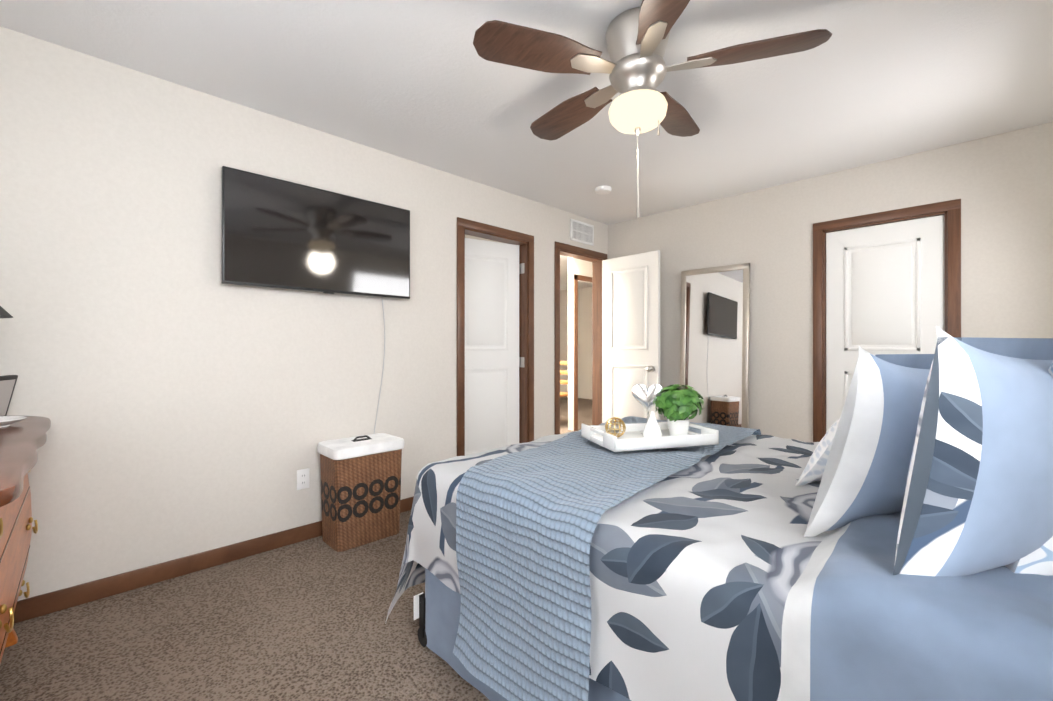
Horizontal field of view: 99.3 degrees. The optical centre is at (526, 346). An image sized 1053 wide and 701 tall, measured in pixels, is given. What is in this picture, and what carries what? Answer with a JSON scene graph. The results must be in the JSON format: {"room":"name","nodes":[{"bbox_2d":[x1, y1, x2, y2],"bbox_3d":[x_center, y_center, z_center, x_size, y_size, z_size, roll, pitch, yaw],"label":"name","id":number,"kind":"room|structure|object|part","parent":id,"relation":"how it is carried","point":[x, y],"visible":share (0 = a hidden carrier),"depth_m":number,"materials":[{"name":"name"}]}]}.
{"room":"bedroom","nodes":[
{"label":"bedroom","id":0,"kind":"room"},
{"bbox_2d":[0,397,591,700],"bbox_3d":[0.225,1.168,4.901,8.620,0.050,8.170,0,0,-45],"label":"floor","id":1,"kind":"structure","parent":0,"point":[304,620],"depth_m":1.74,"materials":[{"name":"carpet"}]},
{"bbox_2d":[0,416,50,663],"bbox_3d":[-1.623,0.708,1.178,0.479,0.860,1.604,0,0,-45],"label":"dresser","id":2,"kind":"object","parent":1,"relation":"on","point":[22,441],"visible":0.98,"depth_m":1.26,"materials":[{"name":"brown wood"}]},
{"bbox_2d":[0,306,12,317],"bbox_3d":[-1.880,-0.003,1.356,0.430,0.560,0.430,0,0,-45],"label":"lamp","id":3,"kind":"object","parent":2,"relation":"on","point":[4,313],"visible":1,"depth_m":1.47,"materials":[{"name":"brown metal"}]},
{"bbox_2d":[0,375,17,415],"bbox_3d":[-1.992,0.194,1.658,0.137,0.168,0.137,0,0,-45],"label":"photo frame","id":4,"kind":"object","parent":2,"relation":"on","point":[7,384],"visible":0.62,"depth_m":1.70,"materials":[{"name":"black"}]},
{"bbox_2d":[0,416,26,427],"bbox_3d":[-1.844,0.264,1.532,0.180,0.026,0.180,0,0,-45],"label":"dish","id":5,"kind":"object","parent":2,"relation":"on","point":[5,421],"visible":1,"depth_m":1.57,"materials":[{"name":"white ceramic"}]},
{"bbox_2d":[317,433,403,551],"bbox_3d":[-0.988,0.837,2.685,0.434,0.598,0.294,0,0,-45],"label":"hamper","id":6,"kind":"object","parent":1,"relation":"on","point":[360,488],"visible":1,"depth_m":2.57,"materials":[{"name":"wicker"}]},
{"bbox_2d":[560,361,567,396],"bbox_3d":[0.359,0.670,6.488,0.460,0.950,0.460,0,0,-45],"label":"chair","id":7,"kind":"object","parent":1,"relation":"on","point":[563,394],"visible":0.04,"depth_m":6.31,"materials":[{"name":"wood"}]},
{"bbox_2d":[680,263,749,427],"bbox_3d":[1.638,0.221,3.937,0.030,1.840,0.600,2,-2,-45],"label":"mirror","id":8,"kind":"object","parent":1,"relation":"on","point":[714,336],"visible":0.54,"depth_m":3.90,"materials":[{"name":"silver mirror"}]},
{"bbox_2d":[385,326,1052,700],"bbox_3d":[0.820,0.472,1.551,1.819,1.328,2.254,0,0,-45],"label":"bed","id":9,"kind":"object","parent":1,"relation":"on","point":[887,536],"visible":0.88,"depth_m":0.94,"materials":[{"name":"white"}]},
{"bbox_2d":[452,416,761,700],"bbox_3d":[0.440,0.655,1.890,1.754,0.513,0.829,0,0,-45],"label":"throw","id":10,"kind":"object","parent":9,"relation":"on","point":[537,525],"depth_m":1.25,"materials":[{"name":"blue fabric"}]},
{"bbox_2d":[581,384,718,451],"bbox_3d":[0.512,0.274,1.853,0.487,0.229,0.300,0,0,-17],"label":"tray","id":11,"kind":"object","parent":9,"relation":"on","point":[676,406],"visible":1,"depth_m":1.82,"materials":[{"name":"white ceramic"}]},
{"bbox_3d":[0.366,0.334,1.841,0.084,0.084,0.084,0,0,-45],"label":"globe","id":12,"kind":"part","parent":11,"relation":"part of","materials":[{"name":"gold metal"}]},
{"bbox_2d":[642,411,662,442],"bbox_3d":[0.500,0.317,1.776,0.076,0.118,0.076,0,0,-45],"label":"vase","id":13,"kind":"object","parent":11,"relation":"on","point":[652,428],"depth_m":1.76,"materials":[{"name":"white ceramic"}]},
{"bbox_2d":[652,384,704,436],"bbox_3d":[0.642,0.268,1.892,0.221,0.216,0.206,0,0,-45],"label":"plant","id":14,"kind":"object","parent":11,"relation":"on","point":[677,405],"depth_m":1.85,"materials":[{"name":"green plant"}]},
{"bbox_2d":[799,346,1036,543],"bbox_3d":[0.975,0.226,1.094,0.699,0.452,0.394,0,0,-45],"label":"pillow","id":15,"kind":"object","parent":9,"relation":"on","point":[859,499],"depth_m":0.96,"materials":[{"name":"blue fabric"}]},
{"bbox_2d":[0,26,607,600],"bbox_3d":[-0.797,-0.079,3.226,4.810,2.440,0.120,0,0,-45],"label":"wall","id":16,"kind":"structure","parent":0,"point":[178,392],"depth_m":2.23,"materials":[{"name":"paint"}]},
{"bbox_2d":[14,496,413,623],"bbox_3d":[-1.442,1.096,2.495,2.567,0.088,0.013,0,0,-45],"label":"baseboard","id":17,"kind":"structure","parent":16,"relation":"attached to","point":[47,603],"depth_m":2.15,"materials":[{"name":"brown wood"}]},
{"bbox_2d":[297,468,309,489],"bbox_3d":[-1.311,0.780,2.628,0.070,0.116,0.007,0,0,-45],"label":"electrical outlet","id":18,"kind":"object","parent":16,"relation":"attached to","point":[302,478],"visible":1,"depth_m":2.62,"materials":[{"name":"white plastic"}]},
{"bbox_2d":[221,166,409,433],"bbox_3d":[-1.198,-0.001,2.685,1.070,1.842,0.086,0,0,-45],"label":"tv","id":19,"kind":"object","parent":16,"relation":"attached to","point":[279,233],"visible":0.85,"depth_m":2.58,"materials":[{"name":"black"}]},
{"bbox_3d":[-0.982,0.284,2.942,0.111,1.272,0.018,0,0,-45],"label":"cord","id":20,"kind":"part","parent":19,"relation":"part of","materials":[{"name":"grey plastic"}]},
{"bbox_2d":[465,238,518,455],"bbox_3d":[-0.356,0.117,3.820,0.669,2.033,0.166,0,0,-32],"label":"door","id":21,"kind":"structure","parent":16,"relation":"in","point":[491,345],"depth_m":3.83,"materials":[{"name":"white wood"}]},
{"bbox_2d":[457,217,533,455],"bbox_3d":[-0.279,0.080,3.737,0.831,2.123,0.152,0,0,-45],"label":"door frame","id":22,"kind":"structure","parent":16,"relation":"attached to","point":[524,242],"depth_m":3.93,"materials":[{"name":"brown wood"}]},
{"bbox_3d":[-0.046,0.125,3.980,0.002,1.723,0.078,0,0,-45],"label":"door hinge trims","id":23,"kind":"part","parent":22,"relation":"part of","materials":[{"name":"silver metal"}]},
{"bbox_2d":[555,241,606,434],"bbox_3d":[0.512,0.081,4.519,0.826,2.123,0.152,0,0,-45],"label":"door frame","id":24,"kind":"structure","parent":16,"relation":"attached to","point":[595,258],"depth_m":4.71,"materials":[{"name":"brown wood"}]},
{"bbox_2d":[570,218,593,245],"bbox_3d":[0.557,-1.137,4.475,0.370,0.210,0.009,0,0,-45],"label":"air vent","id":25,"kind":"object","parent":16,"relation":"in","point":[581,232],"visible":1,"depth_m":4.46,"materials":[{"name":"white plastic"}]},
{"bbox_2d":[602,250,659,422],"bbox_3d":[1.023,0.118,4.439,0.166,2.033,0.669,0,0,-41],"label":"door","id":26,"kind":"structure","parent":16,"relation":"in","point":[630,322],"depth_m":4.42,"materials":[{"name":"white wood"}]},
{"bbox_2d":[465,234,506,243],"bbox_3d":[-0.459,-0.077,4.684,0.100,2.440,1.480,0,0,-45],"label":"wall","id":27,"kind":"structure","parent":0,"point":[471,237],"depth_m":4.64,"materials":[{"name":"paint"}]},
{"bbox_2d":[0,0,1052,289],"bbox_3d":[0.225,-1.322,4.904,8.620,0.050,8.170,0,0,-45],"label":"ceiling","id":28,"kind":"structure","parent":0,"point":[423,82],"depth_m":2.19,"materials":[{"name":"white paint"}]},
{"bbox_2d":[595,186,611,194],"bbox_3d":[0.631,-1.281,3.682,0.136,0.036,0.136,0,0,-45],"label":"smoke detector","id":29,"kind":"object","parent":28,"relation":"attached to","point":[601,190],"visible":1,"depth_m":3.64,"materials":[{"name":"white plastic"}]},
{"bbox_2d":[473,0,831,217],"bbox_3d":[0.455,-0.914,1.878,1.293,0.772,1.291,0,0,-45],"label":"ceiling fan","id":30,"kind":"object","parent":28,"relation":"hanging from","point":[636,68],"visible":1,"depth_m":1.74,"materials":[{"name":"brown wood"}]},
{"bbox_2d":[560,290,566,396],"bbox_3d":[2.009,-0.071,9.159,0.100,2.440,4.580,0,0,-45],"label":"wall","id":31,"kind":"structure","parent":0,"point":[563,293],"depth_m":10.26,"materials":[{"name":"paint"}]},
{"bbox_2d":[567,257,591,430],"bbox_3d":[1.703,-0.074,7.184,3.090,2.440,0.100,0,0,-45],"label":"wall","id":32,"kind":"structure","parent":0,"point":[579,267],"depth_m":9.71,"materials":[{"name":"paint"}]},
{"bbox_2d":[574,274,591,430],"bbox_3d":[0.915,0.085,6.395,0.860,2.120,0.116,0,0,-45],"label":"door frame","id":33,"kind":"structure","parent":32,"relation":"attached to","point":[582,278],"depth_m":6.08,"materials":[{"name":"brown wood"}]},
{"bbox_2d":[608,122,1052,441],"bbox_3d":[2.161,-0.079,3.568,0.120,2.440,3.550,0,0,-45],"label":"wall","id":34,"kind":"structure","parent":0,"point":[1000,186],"depth_m":3.42,"materials":[{"name":"paint"}]},
{"bbox_2d":[826,215,943,432],"bbox_3d":[2.512,0.137,3.170,0.166,1.992,0.654,0,0,-45],"label":"closet door","id":35,"kind":"structure","parent":34,"relation":"in","point":[884,288],"depth_m":3.16,"materials":[{"name":"white wood"}]},
{"bbox_2d":[813,199,960,441],"bbox_3d":[2.527,0.100,3.185,0.136,2.082,0.816,0,0,-45],"label":"door frame","id":36,"kind":"structure","parent":34,"relation":"attached to","point":[950,210],"depth_m":3.21,"materials":[{"name":"brown wood"}]},
{"bbox_2d":[944,256,944,330],"bbox_3d":[3.038,-0.079,3.690,0.100,2.440,1.296,0,0,-45],"label":"wall","id":37,"kind":"structure","parent":0,"point":[944,293],"depth_m":3.44,"materials":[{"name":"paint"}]}
]}

